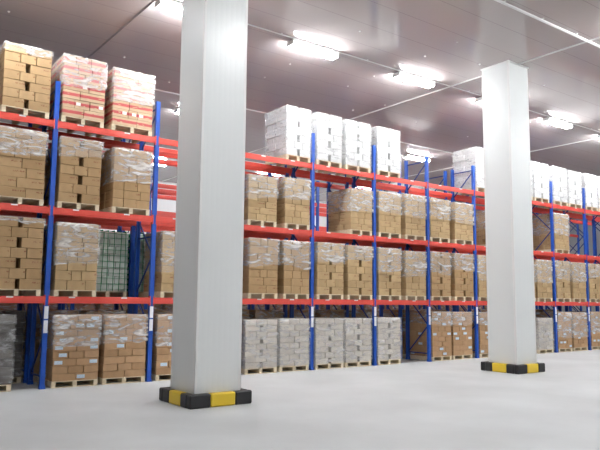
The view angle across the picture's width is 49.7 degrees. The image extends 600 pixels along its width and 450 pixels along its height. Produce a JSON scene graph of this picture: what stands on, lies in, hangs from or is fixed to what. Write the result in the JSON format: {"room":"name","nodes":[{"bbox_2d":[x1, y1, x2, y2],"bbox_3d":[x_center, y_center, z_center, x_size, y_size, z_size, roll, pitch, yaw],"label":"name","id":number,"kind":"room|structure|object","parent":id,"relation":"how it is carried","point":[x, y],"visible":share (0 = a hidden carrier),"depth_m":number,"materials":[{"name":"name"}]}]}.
{"room":"warehouse","nodes":[
{"label":"warehouse","id":0,"kind":"room"},
{"bbox_2d":[44,180,326,233],"bbox_3d":[-8.936,1.685,37.162,70.000,8.790,0.200,5,-8,-36],"label":"wall","id":1,"kind":"structure","parent":0,"point":[165,205],"depth_m":38.26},
{"bbox_2d":[161,37,599,181],"bbox_3d":[4.560,-4.436,21.157,0.060,0.030,42.500,5,-8,-36],"label":"trim","id":2,"kind":"structure","parent":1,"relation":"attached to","point":[597,37],"depth_m":20.58,"materials":[{"name":"white"}]},
{"bbox_2d":[321,138,597,193],"bbox_3d":[12.527,-3.685,27.053,0.060,0.030,42.500,5,-8,-36],"label":"trim","id":3,"kind":"structure","parent":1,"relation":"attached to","point":[593,138],"depth_m":29.47,"materials":[{"name":"white"}]},
{"bbox_2d":[170,0,247,393],"bbox_3d":[-1.755,-1.056,12.704,1.020,8.790,1.020,5,-8,-36],"label":"pillar","id":4,"kind":"structure","parent":0,"point":[209,226],"depth_m":12.28,"materials":[{"name":"white"}]},
{"bbox_2d":[159,387,251,408],"bbox_3d":[-1.795,3.191,12.217,1.290,0.240,1.290,5,-8,-36],"label":"guard","id":5,"kind":"object","parent":4,"relation":"attached to","point":[166,394],"visible":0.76,"depth_m":11.73,"materials":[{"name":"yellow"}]},
{"bbox_2d":[0,0,599,219],"bbox_3d":[3.871,-4.615,20.660,70.000,0.200,42.500,5,-8,-36],"label":"ceiling","id":6,"kind":"structure","parent":0,"point":[397,34],"depth_m":18.46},
{"bbox_2d":[86,0,155,58],"bbox_3d":[-3.504,-5.196,15.189,0.060,0.030,42.500,5,-8,-36],"label":"trim","id":7,"kind":"structure","parent":6,"relation":"attached to","point":[153,1],"depth_m":16.53,"materials":[{"name":"grey"}]},
{"bbox_2d":[155,0,181,15],"bbox_3d":[-2.666,-5.082,15.392,1.560,0.194,0.300,5,-8,-36],"label":"ceiling light","id":8,"kind":"object","parent":6,"relation":"hanging from","point":[165,5],"visible":0.44,"depth_m":15.02,"materials":[{"name":"white"}]},
{"bbox_2d":[287,39,338,59],"bbox_3d":[0.356,-4.797,17.628,1.560,0.194,0.300,5,-8,-36],"label":"ceiling light","id":9,"kind":"object","parent":6,"relation":"hanging from","point":[295,44],"visible":1,"depth_m":17.52,"materials":[{"name":"white"}]},
{"bbox_2d":[168,0,599,131],"bbox_3d":[4.163,-4.533,20.255,69.400,0.048,0.066,5,-8,-36],"label":"conduit","id":10,"kind":"object","parent":6,"relation":"attached to","point":[175,1],"visible":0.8,"depth_m":18.75,"materials":[{"name":"white"}]},
{"bbox_2d":[393,71,434,87],"bbox_3d":[3.506,-4.500,19.959,1.560,0.194,0.300,5,-8,-36],"label":"ceiling light","id":11,"kind":"object","parent":6,"relation":"hanging from","point":[399,75],"visible":1,"depth_m":19.85,"materials":[{"name":"white"}]},
{"bbox_2d":[403,154,429,161],"bbox_3d":[5.546,-3.230,30.864,1.560,0.194,0.300,5,-8,-36],"label":"ceiling light","id":12,"kind":"object","parent":6,"relation":"hanging from","point":[407,156],"visible":0.81,"depth_m":30.63,"materials":[{"name":"white"}]},
{"bbox_2d":[494,0,599,47],"bbox_3d":[6.931,-4.915,16.563,69.400,0.079,0.098,5,-8,-36],"label":"conduit","id":13,"kind":"object","parent":6,"relation":"attached to","point":[499,1],"visible":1,"depth_m":15.85,"materials":[{"name":"white"}]},
{"bbox_2d":[542,117,572,128],"bbox_3d":[9.758,-3.911,24.586,1.560,0.194,0.300,5,-8,-36],"label":"ceiling light","id":14,"kind":"object","parent":6,"relation":"hanging from","point":[549,120],"visible":1,"depth_m":24.45,"materials":[{"name":"white"}]},
{"bbox_2d":[0,350,599,449],"bbox_3d":[3.788,4.316,19.635,70.000,0.200,42.500,5,-8,-36],"label":"floor","id":15,"kind":"structure","parent":0,"point":[412,404],"depth_m":11.16,"materials":[{"name":"concrete"}]},
{"bbox_2d":[0,314,15,391],"bbox_3d":[-6.638,2.622,13.521,1.054,1.572,1.137,5,-8,-36],"label":"load","id":16,"kind":"object","parent":15,"relation":"on","point":[7,321],"visible":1,"depth_m":13.32,"materials":[{"name":"grey plastic"}]},
{"bbox_2d":[0,303,16,309],"bbox_3d":[-9.494,3.262,20.243,1.051,1.782,1.133,5,-8,-36],"label":"load","id":17,"kind":"object","parent":15,"relation":"on","point":[3,306],"visible":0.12,"depth_m":20.04,"materials":[{"name":"brown cardboard"}]},
{"bbox_2d":[0,310,25,383],"bbox_3d":[-6.995,2.740,14.838,1.064,1.632,1.142,5,-8,-36],"label":"load","id":18,"kind":"object","parent":15,"relation":"on","point":[17,349],"visible":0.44,"depth_m":14.65,"materials":[{"name":"grey plastic"}]},
{"bbox_2d":[22,303,57,343],"bbox_3d":[-8.569,3.349,20.928,1.054,1.782,1.137,5,-8,-36],"label":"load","id":19,"kind":"object","parent":15,"relation":"on","point":[52,306],"visible":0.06,"depth_m":20.63,"materials":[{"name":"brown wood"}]},
{"bbox_2d":[21,310,78,381],"bbox_3d":[-6.013,2.832,15.561,1.051,1.632,1.133,5,-8,-36],"label":"load","id":20,"kind":"object","parent":15,"relation":"on","point":[38,322],"visible":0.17,"depth_m":14.97,"materials":[{"name":"brown cardboard"}]},
{"bbox_2d":[37,314,101,387],"bbox_3d":[-5.202,2.763,14.588,1.076,1.562,1.138,5,-8,-36],"label":"load","id":21,"kind":"object","parent":15,"relation":"on","point":[72,354],"visible":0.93,"depth_m":14.16,"materials":[{"name":"brown cardboard"}]},
{"bbox_2d":[56,303,94,309],"bbox_3d":[-7.577,3.443,21.663,1.055,1.782,1.131,5,-8,-36],"label":"load","id":22,"kind":"object","parent":15,"relation":"on","point":[77,306],"visible":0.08,"depth_m":21.38,"materials":[{"name":"brown cardboard"}]},
{"bbox_2d":[75,309,124,313],"bbox_3d":[-5.086,2.920,16.247,1.051,1.632,1.133,5,-8,-36],"label":"load","id":23,"kind":"object","parent":15,"relation":"on","point":[100,311],"visible":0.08,"depth_m":15.95,"materials":[{"name":"brown cardboard"}]},
{"bbox_2d":[94,304,127,309],"bbox_3d":[-6.645,3.531,22.353,1.055,1.782,1.131,5,-8,-36],"label":"load","id":24,"kind":"object","parent":15,"relation":"on","point":[96,306],"visible":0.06,"depth_m":21.94,"materials":[{"name":"brown cardboard"}]},
{"bbox_2d":[94,313,147,384],"bbox_3d":[-4.317,2.846,15.240,1.083,1.562,1.133,5,-8,-36],"label":"load","id":25,"kind":"object","parent":15,"relation":"on","point":[122,337],"visible":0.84,"depth_m":14.80,"materials":[{"name":"brown cardboard"}]},
{"bbox_2d":[123,309,170,313],"bbox_3d":[-4.091,3.014,16.984,1.051,1.632,1.133,5,-8,-36],"label":"load","id":26,"kind":"object","parent":15,"relation":"on","point":[139,311],"visible":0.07,"depth_m":16.75,"materials":[{"name":"brown cardboard"}]},
{"bbox_2d":[138,304,160,309],"bbox_3d":[-5.654,3.624,23.085,1.051,1.782,1.133,5,-8,-36],"label":"load","id":27,"kind":"object","parent":15,"relation":"on","point":[156,306],"visible":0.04,"depth_m":22.92,"materials":[{"name":"brown cardboard"}]},
{"bbox_2d":[145,313,172,380],"bbox_3d":[-3.322,2.940,15.978,1.020,1.562,1.135,5,-8,-36],"label":"load","id":28,"kind":"object","parent":15,"relation":"on","point":[162,322],"visible":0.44,"depth_m":15.41,"materials":[{"name":"brown cardboard"}]},
{"bbox_2d":[161,304,172,312],"bbox_3d":[-4.725,3.711,23.773,1.054,1.782,1.137,5,-8,-36],"label":"load","id":29,"kind":"object","parent":15,"relation":"on","point":[163,306],"visible":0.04,"depth_m":23.26,"materials":[{"name":"brown cardboard"}]},
{"bbox_2d":[151,210,326,231],"bbox_3d":[1.356,2.568,34.944,26.540,6.720,1.040,5,-8,-36],"label":"rack","id":30,"kind":"object","parent":15,"relation":"on","point":[159,213],"visible":0.02,"depth_m":30.03,"materials":[{"name":"metal"}]},
{"bbox_2d":[242,310,249,318],"bbox_3d":[-2.170,3.195,18.406,1.055,1.632,1.131,5,-8,-36],"label":"load","id":31,"kind":"object","parent":15,"relation":"on","point":[245,313],"visible":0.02,"depth_m":18.29,"materials":[{"name":"brown cardboard"}]},
{"bbox_2d":[241,318,276,374],"bbox_3d":[-1.334,3.202,17.439,1.080,1.411,1.139,5,-8,-36],"label":"load","id":32,"kind":"object","parent":15,"relation":"on","point":[259,336],"visible":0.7,"depth_m":17.01,"materials":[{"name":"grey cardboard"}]},
{"bbox_2d":[246,304,272,309],"bbox_3d":[-1.808,3.986,25.932,1.051,1.782,1.133,5,-8,-36],"label":"load","id":33,"kind":"object","parent":15,"relation":"on","point":[262,306],"visible":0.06,"depth_m":25.57,"materials":[{"name":"brown cardboard"}]},
{"bbox_2d":[242,309,283,318],"bbox_3d":[-1.221,3.284,19.107,1.054,1.632,1.137,5,-8,-36],"label":"load","id":34,"kind":"object","parent":15,"relation":"on","point":[258,314],"visible":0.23,"depth_m":18.73,"materials":[{"name":"brown cardboard"}]},
{"bbox_2d":[259,318,308,371],"bbox_3d":[-0.469,3.278,18.078,1.054,1.422,1.137,5,-8,-36],"label":"load","id":35,"kind":"object","parent":15,"relation":"on","point":[292,333],"visible":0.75,"depth_m":17.65,"materials":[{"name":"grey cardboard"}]},
{"bbox_2d":[272,304,295,309],"bbox_3d":[-0.877,4.074,26.622,1.055,1.782,1.131,5,-8,-36],"label":"load","id":36,"kind":"object","parent":15,"relation":"on","point":[277,306],"visible":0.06,"depth_m":26.17,"materials":[{"name":"brown cardboard"}]},
{"bbox_2d":[281,309,314,317],"bbox_3d":[-0.251,3.375,19.825,1.054,1.632,1.137,5,-8,-36],"label":"load","id":37,"kind":"object","parent":15,"relation":"on","point":[297,313],"visible":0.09,"depth_m":19.43,"materials":[{"name":"brown cardboard"}]},
{"bbox_2d":[0,81,599,389],"bbox_3d":[3.895,1.059,21.591,28.940,6.720,1.060,5,-8,-36],"label":"rack","id":38,"kind":"object","parent":15,"relation":"on","point":[51,212],"visible":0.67,"depth_m":18.17,"materials":[{"name":"metal"}]},
{"bbox_2d":[0,216,44,295],"bbox_3d":[-6.236,0.672,14.033,1.054,1.672,1.137,5,-8,-36],"label":"load","id":39,"kind":"object","parent":38,"relation":"on","point":[21,240],"visible":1,"depth_m":13.69,"materials":[{"name":"brown cardboard"}]},
{"bbox_2d":[0,126,48,205],"bbox_3d":[-6.244,-1.233,14.233,1.036,1.632,1.140,5,-8,-36],"label":"load","id":40,"kind":"object","parent":38,"relation":"on","point":[22,152],"visible":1,"depth_m":13.84,"materials":[{"name":"brown cardboard"}]},
{"bbox_2d":[0,42,51,127],"bbox_3d":[-6.219,-3.110,14.453,1.054,1.542,1.137,5,-8,-36],"label":"load","id":41,"kind":"object","parent":38,"relation":"on","point":[25,77],"visible":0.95,"depth_m":14.04,"materials":[{"name":"brown cardboard"}]},
{"bbox_2d":[41,222,99,296],"bbox_3d":[-5.252,0.785,14.762,0.991,1.632,1.132,5,-8,-36],"label":"load","id":42,"kind":"object","parent":38,"relation":"on","point":[75,250],"visible":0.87,"depth_m":14.34,"materials":[{"name":"brown cardboard"}]},
{"bbox_2d":[45,136,102,210],"bbox_3d":[-5.244,-1.129,14.975,1.000,1.612,1.142,5,-8,-36],"label":"load","id":43,"kind":"object","parent":38,"relation":"on","point":[78,166],"visible":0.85,"depth_m":14.56,"materials":[{"name":"brown cardboard"}]},
{"bbox_2d":[48,54,107,135],"bbox_3d":[-5.229,-3.031,15.189,1.036,1.572,1.140,5,-8,-36],"label":"load","id":44,"kind":"object","parent":38,"relation":"on","point":[82,91],"visible":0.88,"depth_m":14.79,"materials":[{"name":"cardboard"}]},
{"bbox_2d":[99,147,152,215],"bbox_3d":[-4.271,-1.007,15.692,0.991,1.552,1.132,5,-8,-36],"label":"load","id":45,"kind":"object","parent":38,"relation":"on","point":[125,179],"visible":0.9,"depth_m":15.29,"materials":[{"name":"brown cardboard"}]},
{"bbox_2d":[96,68,155,143],"bbox_3d":[-4.291,-2.913,15.877,1.080,1.512,1.144,5,-8,-36],"label":"load","id":46,"kind":"object","parent":38,"relation":"on","point":[128,105],"visible":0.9,"depth_m":15.46,"materials":[{"name":"cardboard"}]},
{"bbox_2d":[143,231,174,297],"bbox_3d":[-3.262,0.982,16.235,1.000,1.612,1.142,5,-8,-36],"label":"load","id":47,"kind":"object","parent":38,"relation":"on","point":[165,240],"visible":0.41,"depth_m":15.69,"materials":[{"name":"brown cardboard"}]},
{"bbox_2d":[242,238,279,298],"bbox_3d":[-1.286,1.169,17.697,1.000,1.612,1.142,5,-8,-36],"label":"load","id":48,"kind":"object","parent":38,"relation":"on","point":[260,255],"visible":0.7,"depth_m":17.25,"materials":[{"name":"brown cardboard"}]},
{"bbox_2d":[244,174,278,226],"bbox_3d":[-1.322,-0.639,17.865,1.000,1.372,1.142,5,-8,-36],"label":"load","id":49,"kind":"object","parent":38,"relation":"on","point":[260,193],"visible":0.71,"depth_m":17.42,"materials":[{"name":"brown cardboard"}]},
{"bbox_2d":[265,105,310,167],"bbox_3d":[-0.357,-2.567,18.794,0.940,1.561,1.139,5,-8,-36],"label":"load","id":50,"kind":"object","parent":38,"relation":"on","point":[288,134],"visible":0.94,"depth_m":18.45,"materials":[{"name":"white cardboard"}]},
{"bbox_2d":[276,177,310,229],"bbox_3d":[-0.386,-0.581,18.559,0.938,1.432,1.138,5,-8,-36],"label":"load","id":51,"kind":"object","parent":38,"relation":"on","point":[293,195],"visible":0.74,"depth_m":18.11,"materials":[{"name":"brown cardboard"}]},
{"bbox_2d":[277,240,310,298],"bbox_3d":[-0.410,1.251,18.342,0.956,1.612,1.137,5,-8,-36],"label":"load","id":52,"kind":"object","parent":38,"relation":"on","point":[293,262],"visible":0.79,"depth_m":17.88,"materials":[{"name":"brown cardboard"}]},
{"bbox_2d":[296,112,341,172],"bbox_3d":[0.550,-2.482,19.468,1.016,1.562,1.134,5,-8,-36],"label":"load","id":53,"kind":"object","parent":38,"relation":"on","point":[327,129],"visible":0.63,"depth_m":19.04,"materials":[{"name":"white cardboard"}]},
{"bbox_2d":[307,242,344,298],"bbox_3d":[0.563,1.332,19.063,1.054,1.632,1.137,5,-8,-36],"label":"load","id":54,"kind":"object","parent":38,"relation":"on","point":[328,257],"visible":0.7,"depth_m":18.62,"materials":[{"name":"brown cardboard"}]},
{"bbox_2d":[324,119,370,177],"bbox_3d":[1.453,-2.386,20.134,1.071,1.542,1.135,5,-8,-36],"label":"load","id":55,"kind":"object","parent":38,"relation":"on","point":[355,136],"visible":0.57,"depth_m":19.70,"materials":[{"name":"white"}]},
{"bbox_2d":[327,188,373,235],"bbox_3d":[1.535,-0.380,19.978,0.953,1.392,1.138,5,-8,-36],"label":"load","id":56,"kind":"object","parent":38,"relation":"on","point":[350,210],"visible":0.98,"depth_m":19.62,"materials":[{"name":"brown cardboard"}]},
{"bbox_2d":[342,245,373,299],"bbox_3d":[1.480,1.429,19.740,1.051,1.612,1.133,5,-8,-36],"label":"load","id":57,"kind":"object","parent":38,"relation":"on","point":[357,275],"visible":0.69,"depth_m":19.29,"materials":[{"name":"brown cardboard"}]},
{"bbox_2d":[356,126,400,181],"bbox_3d":[2.492,-2.288,20.903,1.071,1.542,1.135,5,-8,-36],"label":"load","id":58,"kind":"object","parent":38,"relation":"on","point":[386,141],"visible":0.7,"depth_m":20.46,"materials":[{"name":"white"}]},
{"bbox_2d":[371,247,401,299],"bbox_3d":[2.466,1.522,20.472,1.036,1.612,1.140,5,-8,-36],"label":"load","id":59,"kind":"object","parent":38,"relation":"on","point":[388,260],"visible":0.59,"depth_m":20.04,"materials":[{"name":"brown cardboard"}]},
{"bbox_2d":[371,191,401,237],"bbox_3d":[2.497,-0.309,20.695,1.034,1.432,1.132,5,-8,-36],"label":"load","id":60,"kind":"object","parent":38,"relation":"on","point":[388,204],"visible":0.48,"depth_m":20.24,"materials":[{"name":"brown cardboard"}]},
{"bbox_2d":[399,251,426,299],"bbox_3d":[3.389,1.629,21.154,0.991,1.572,1.132,5,-8,-36],"label":"load","id":61,"kind":"object","parent":38,"relation":"on","point":[413,265],"visible":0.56,"depth_m":20.68,"materials":[{"name":"brown cardboard"}]},
{"bbox_2d":[400,194,426,240],"bbox_3d":[3.418,-0.242,21.380,1.019,1.472,1.142,5,-8,-36],"label":"load","id":62,"kind":"object","parent":38,"relation":"on","point":[412,222],"visible":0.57,"depth_m":20.90,"materials":[{"name":"brown cardboard"}]},
{"bbox_2d":[425,251,450,300],"bbox_3d":[4.350,1.700,21.868,1.015,1.612,1.132,5,-8,-36],"label":"load","id":63,"kind":"object","parent":38,"relation":"on","point":[440,280],"visible":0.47,"depth_m":21.44,"materials":[{"name":"brown cardboard"}]},
{"bbox_2d":[425,198,450,242],"bbox_3d":[4.365,-0.143,22.080,1.019,1.452,1.142,5,-8,-36],"label":"load","id":64,"kind":"object","parent":38,"relation":"on","point":[439,227],"visible":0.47,"depth_m":21.64,"materials":[{"name":"brown cardboard"}]},
{"bbox_2d":[440,253,473,300],"bbox_3d":[5.292,1.788,22.561,1.054,1.612,1.137,5,-8,-36],"label":"load","id":65,"kind":"object","parent":38,"relation":"on","point":[461,273],"visible":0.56,"depth_m":22.09,"materials":[{"name":"brown cardboard"}]},
{"bbox_2d":[449,202,473,244],"bbox_3d":[5.343,-0.041,22.802,1.034,1.432,1.132,5,-8,-36],"label":"load","id":66,"kind":"object","parent":38,"relation":"on","point":[461,218],"visible":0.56,"depth_m":22.31,"materials":[{"name":"brown cardboard"}]},
{"bbox_2d":[453,147,483,196],"bbox_3d":[6.333,-1.962,23.748,1.055,1.612,1.131,5,-8,-36],"label":"load","id":67,"kind":"object","parent":38,"relation":"on","point":[463,160],"visible":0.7,"depth_m":23.36,"materials":[{"name":"white cardboard"}]},
{"bbox_2d":[472,255,486,300],"bbox_3d":[6.299,1.883,23.308,1.055,1.612,1.131,5,-8,-36],"label":"load","id":68,"kind":"object","parent":38,"relation":"on","point":[481,259],"visible":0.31,"depth_m":22.72,"materials":[{"name":"brown cardboard"}]},
{"bbox_2d":[476,210,485,245],"bbox_3d":[7.245,0.138,24.208,1.016,1.432,1.134,5,-8,-36],"label":"load","id":69,"kind":"object","parent":38,"relation":"on","point":[480,215],"visible":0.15,"depth_m":24.14,"materials":[{"name":"brown cardboard"}]},
{"bbox_2d":[532,161,548,204],"bbox_3d":[9.154,-1.670,25.836,1.064,1.562,1.142,5,-8,-36],"label":"load","id":70,"kind":"object","parent":38,"relation":"on","point":[540,177],"visible":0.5,"depth_m":25.38,"materials":[{"name":"white cardboard"}]},
{"bbox_2d":[534,260,552,301],"bbox_3d":[9.109,2.148,25.390,1.041,1.612,1.134,5,-8,-36],"label":"load","id":71,"kind":"object","parent":38,"relation":"on","point":[543,276],"visible":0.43,"depth_m":24.93,"materials":[{"name":"brown cardboard"}]},
{"bbox_2d":[532,166,567,208],"bbox_3d":[10.199,-1.572,26.610,1.064,1.562,1.142,5,-8,-36],"label":"load","id":72,"kind":"object","parent":38,"relation":"on","point":[558,176],"visible":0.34,"depth_m":26.16,"materials":[{"name":"white cardboard"}]},
{"bbox_2d":[532,213,569,253],"bbox_3d":[10.177,0.335,26.385,1.055,1.592,1.131,5,-8,-36],"label":"load","id":73,"kind":"object","parent":38,"relation":"on","point":[560,221],"visible":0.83,"depth_m":26.05,"materials":[{"name":"brown cardboard"}]},
{"bbox_2d":[551,260,570,301],"bbox_3d":[10.140,2.236,26.153,1.035,1.632,1.132,5,-8,-36],"label":"load","id":74,"kind":"object","parent":38,"relation":"on","point":[562,269],"visible":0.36,"depth_m":25.71,"materials":[{"name":"brown cardboard"}]},
{"bbox_2d":[548,170,581,210],"bbox_3d":[11.069,-1.475,27.251,1.041,1.532,1.134,5,-8,-36],"label":"load","id":75,"kind":"object","parent":38,"relation":"on","point":[574,192],"visible":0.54,"depth_m":26.82,"materials":[{"name":"white cardboard"}]},
{"bbox_2d":[569,262,586,301],"bbox_3d":[11.078,2.334,26.845,1.036,1.612,1.140,5,-8,-36],"label":"load","id":76,"kind":"object","parent":38,"relation":"on","point":[578,279],"visible":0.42,"depth_m":26.36,"materials":[{"name":"brown cardboard"}]},
{"bbox_2d":[565,173,597,213],"bbox_3d":[12.067,-1.396,27.992,1.000,1.562,1.142,5,-8,-36],"label":"load","id":77,"kind":"object","parent":38,"relation":"on","point":[589,182],"visible":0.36,"depth_m":27.55,"materials":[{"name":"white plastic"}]},
{"bbox_2d":[577,176,599,215],"bbox_3d":[12.978,-1.311,28.661,1.080,1.562,1.144,5,-8,-36],"label":"load","id":78,"kind":"object","parent":38,"relation":"on","point":[597,177],"visible":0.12,"depth_m":28.02,"materials":[{"name":"white cardboard"}]},
{"bbox_2d":[588,263,599,301],"bbox_3d":[12.043,2.425,27.561,1.016,1.612,1.134,5,-8,-36],"label":"load","id":79,"kind":"object","parent":38,"relation":"on","point":[593,269],"visible":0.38,"depth_m":27.11,"materials":[{"name":"brown cardboard"}]},
{"bbox_2d":[0,123,599,382],"bbox_3d":[3.142,1.167,22.595,28.940,6.720,1.040,5,-8,-36],"label":"rack","id":80,"kind":"object","parent":15,"relation":"on","point":[328,185],"visible":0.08,"depth_m":20.04,"materials":[{"name":"metal"}]},
{"bbox_2d":[43,151,49,205],"bbox_3d":[-5.979,-0.968,15.997,1.055,1.512,1.131,5,-8,-36],"label":"load","id":81,"kind":"object","parent":80,"relation":"on","point":[46,155],"visible":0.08,"depth_m":15.34,"materials":[{"name":"brown cardboard"}]},
{"bbox_2d":[96,230,128,296],"bbox_3d":[-5.059,0.973,16.466,1.007,1.650,1.129,5,-8,-36],"label":"load","id":82,"kind":"object","parent":80,"relation":"on","point":[112,263],"visible":0.53,"depth_m":16.13,"materials":[{"name":"green plastic"}]},
{"bbox_2d":[126,233,160,297],"bbox_3d":[-4.082,1.065,17.190,1.007,1.650,1.129,5,-8,-36],"label":"load","id":83,"kind":"object","parent":80,"relation":"on","point":[142,241],"visible":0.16,"depth_m":16.61,"materials":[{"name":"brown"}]},
{"bbox_2d":[58,193,561,315],"bbox_3d":[1.568,1.851,28.681,33.740,6.720,1.040,5,-8,-36],"label":"rack","id":84,"kind":"object","parent":15,"relation":"on","point":[162,195],"visible":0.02,"depth_m":25.24,"materials":[{"name":"metal"}]},
{"bbox_2d":[61,156,581,311],"bbox_3d":[3.289,1.832,28.380,31.340,6.720,1.040,5,-8,-36],"label":"rack","id":85,"kind":"object","parent":15,"relation":"on","point":[166,187],"visible":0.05,"depth_m":26.04,"materials":[{"name":"metal"}]},
{"bbox_2d":[388,182,418,195],"bbox_3d":[4.764,-1.227,29.835,1.064,1.512,1.142,5,-8,-36],"label":"load","id":86,"kind":"object","parent":85,"relation":"on","point":[402,184],"visible":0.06,"depth_m":29.64,"materials":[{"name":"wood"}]},
{"bbox_2d":[304,317,343,369],"bbox_3d":[0.525,3.372,18.816,1.093,1.422,1.138,5,-8,-36],"label":"load","id":87,"kind":"object","parent":15,"relation":"on","point":[328,332],"visible":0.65,"depth_m":18.39,"materials":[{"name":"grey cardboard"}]},
{"bbox_2d":[303,309,344,317],"bbox_3d":[0.696,3.465,20.526,1.054,1.632,1.137,5,-8,-36],"label":"load","id":88,"kind":"object","parent":15,"relation":"on","point":[327,313],"visible":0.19,"depth_m":20.14,"materials":[{"name":"brown cardboard"}]},
{"bbox_2d":[320,305,340,309],"bbox_3d":[1.045,4.255,28.044,1.055,1.782,1.131,5,-8,-36],"label":"load","id":89,"kind":"object","parent":15,"relation":"on","point":[322,307],"visible":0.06,"depth_m":27.69,"materials":[{"name":"brown cardboard"}]},
{"bbox_2d":[339,305,360,309],"bbox_3d":[2.042,4.349,28.782,1.055,1.782,1.131,5,-8,-36],"label":"load","id":90,"kind":"object","parent":15,"relation":"on","point":[358,307],"visible":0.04,"depth_m":28.49,"materials":[{"name":"brown cardboard"}]},
{"bbox_2d":[331,309,371,317],"bbox_3d":[1.675,3.557,21.252,1.055,1.632,1.131,5,-8,-36],"label":"load","id":91,"kind":"object","parent":15,"relation":"on","point":[359,313],"visible":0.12,"depth_m":20.90,"materials":[{"name":"brown cardboard"}]},
{"bbox_2d":[339,317,370,367],"bbox_3d":[1.394,3.459,19.459,1.081,1.412,1.133,5,-8,-36],"label":"load","id":92,"kind":"object","parent":15,"relation":"on","point":[356,331],"visible":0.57,"depth_m":19.03,"materials":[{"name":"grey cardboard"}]},
{"bbox_2d":[364,305,378,316],"bbox_3d":[2.973,4.437,29.470,1.054,1.782,1.137,5,-8,-36],"label":"load","id":93,"kind":"object","parent":15,"relation":"on","point":[366,307],"visible":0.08,"depth_m":29.07,"materials":[{"name":"brown cardboard"}]},
{"bbox_2d":[356,317,400,364],"bbox_3d":[2.411,3.550,20.213,1.041,1.422,1.134,5,-8,-36],"label":"load","id":94,"kind":"object","parent":15,"relation":"on","point":[388,328],"visible":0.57,"depth_m":19.79,"materials":[{"name":"white cardboard"}]},
{"bbox_2d":[384,305,397,315],"bbox_3d":[3.961,4.530,30.201,1.054,1.782,1.137,5,-8,-36],"label":"load","id":95,"kind":"object","parent":15,"relation":"on","point":[391,307],"visible":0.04,"depth_m":29.82,"materials":[{"name":"brown cardboard"}]},
{"bbox_2d":[383,309,422,357],"bbox_3d":[3.596,3.738,22.674,1.055,1.632,1.131,5,-8,-36],"label":"load","id":96,"kind":"object","parent":15,"relation":"on","point":[387,313],"visible":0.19,"depth_m":22.06,"materials":[{"name":"brown cardboard"}]},
{"bbox_2d":[410,311,452,360],"bbox_3d":[4.324,3.646,21.640,1.021,1.592,1.143,5,-8,-36],"label":"load","id":97,"kind":"object","parent":15,"relation":"on","point":[441,338],"visible":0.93,"depth_m":21.31,"materials":[{"name":"brown cardboard"}]},
{"bbox_2d":[436,305,451,311],"bbox_3d":[6.818,4.799,32.317,1.055,1.782,1.131,5,-8,-36],"label":"load","id":98,"kind":"object","parent":15,"relation":"on","point":[443,307],"visible":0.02,"depth_m":31.96,"materials":[{"name":"brown cardboard"}]},
{"bbox_2d":[448,312,472,359],"bbox_3d":[5.165,3.730,22.257,1.052,1.582,1.134,5,-8,-36],"label":"load","id":99,"kind":"object","parent":15,"relation":"on","point":[461,328],"visible":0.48,"depth_m":21.82,"materials":[{"name":"brown cardboard"}]},
{"bbox_2d":[459,305,467,311],"bbox_3d":[7.812,4.894,33.056,1.064,1.782,1.142,5,-8,-36],"label":"load","id":100,"kind":"object","parent":15,"relation":"on","point":[465,306],"visible":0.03,"depth_m":32.77,"materials":[{"name":"brown cardboard"}]},
{"bbox_2d":[471,312,487,357],"bbox_3d":[6.282,3.846,23.086,1.068,1.562,1.144,5,-8,-36],"label":"load","id":101,"kind":"object","parent":15,"relation":"on","point":[482,316],"visible":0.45,"depth_m":22.52,"materials":[{"name":"brown cardboard"}]},
{"bbox_2d":[535,317,553,353],"bbox_3d":[9.049,4.216,25.122,1.041,1.342,1.134,5,-8,-36],"label":"load","id":102,"kind":"object","parent":15,"relation":"on","point":[544,326],"visible":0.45,"depth_m":24.65,"materials":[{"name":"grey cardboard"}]},
{"bbox_2d":[535,312,572,351],"bbox_3d":[10.098,4.205,25.912,1.021,1.562,1.143,5,-8,-36],"label":"load","id":103,"kind":"object","parent":15,"relation":"on","point":[564,334],"visible":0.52,"depth_m":25.50,"materials":[{"name":"brown cardboard"}]},
{"bbox_2d":[571,312,587,350],"bbox_3d":[10.992,4.299,26.570,1.094,1.542,1.135,5,-8,-36],"label":"load","id":104,"kind":"object","parent":15,"relation":"on","point":[579,330],"visible":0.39,"depth_m":26.12,"materials":[{"name":"brown cardboard"}]},
{"bbox_2d":[569,311,599,349],"bbox_3d":[12.037,4.388,27.343,1.056,1.562,1.131,5,-8,-36],"label":"load","id":105,"kind":"object","parent":15,"relation":"on","point":[594,316],"visible":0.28,"depth_m":26.83,"materials":[{"name":"brown cardboard"}]},
{"bbox_2d":[480,60,536,364],"bbox_3d":[6.004,-0.296,18.695,0.980,8.790,0.980,5,-8,-36],"label":"pillar","id":106,"kind":"structure","parent":0,"point":[511,319],"depth_m":18.38,"materials":[{"name":"white"}]},
{"bbox_2d":[481,361,544,373],"bbox_3d":[5.965,3.951,18.207,1.250,0.240,1.250,5,-8,-36],"label":"guard","id":107,"kind":"object","parent":106,"relation":"attached to","point":[485,365],"visible":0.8,"depth_m":17.76,"materials":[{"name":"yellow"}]},
{"bbox_2d":[535,219,599,311],"bbox_3d":[31.963,2.502,40.968,0.200,8.790,42.500,5,-8,-36],"label":"wall","id":108,"kind":"structure","parent":0,"point":[572,240],"depth_m":52.97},
{"bbox_2d":[0,121,597,216],"bbox_3d":[-4.076,-3.364,31.239,70.000,0.020,0.080,5,-8,-36],"label":"trim","id":109,"kind":"structure","parent":108,"relation":"attached to","point":[0,121],"depth_m":29.54,"materials":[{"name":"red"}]},
{"bbox_2d":[154,89,453,153],"bbox_3d":[0.420,-4.010,25.246,70.000,0.020,0.080,5,-8,-36],"label":"trim","id":110,"kind":"structure","parent":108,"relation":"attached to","point":[154,89],"depth_m":23.99,"materials":[{"name":"white"}]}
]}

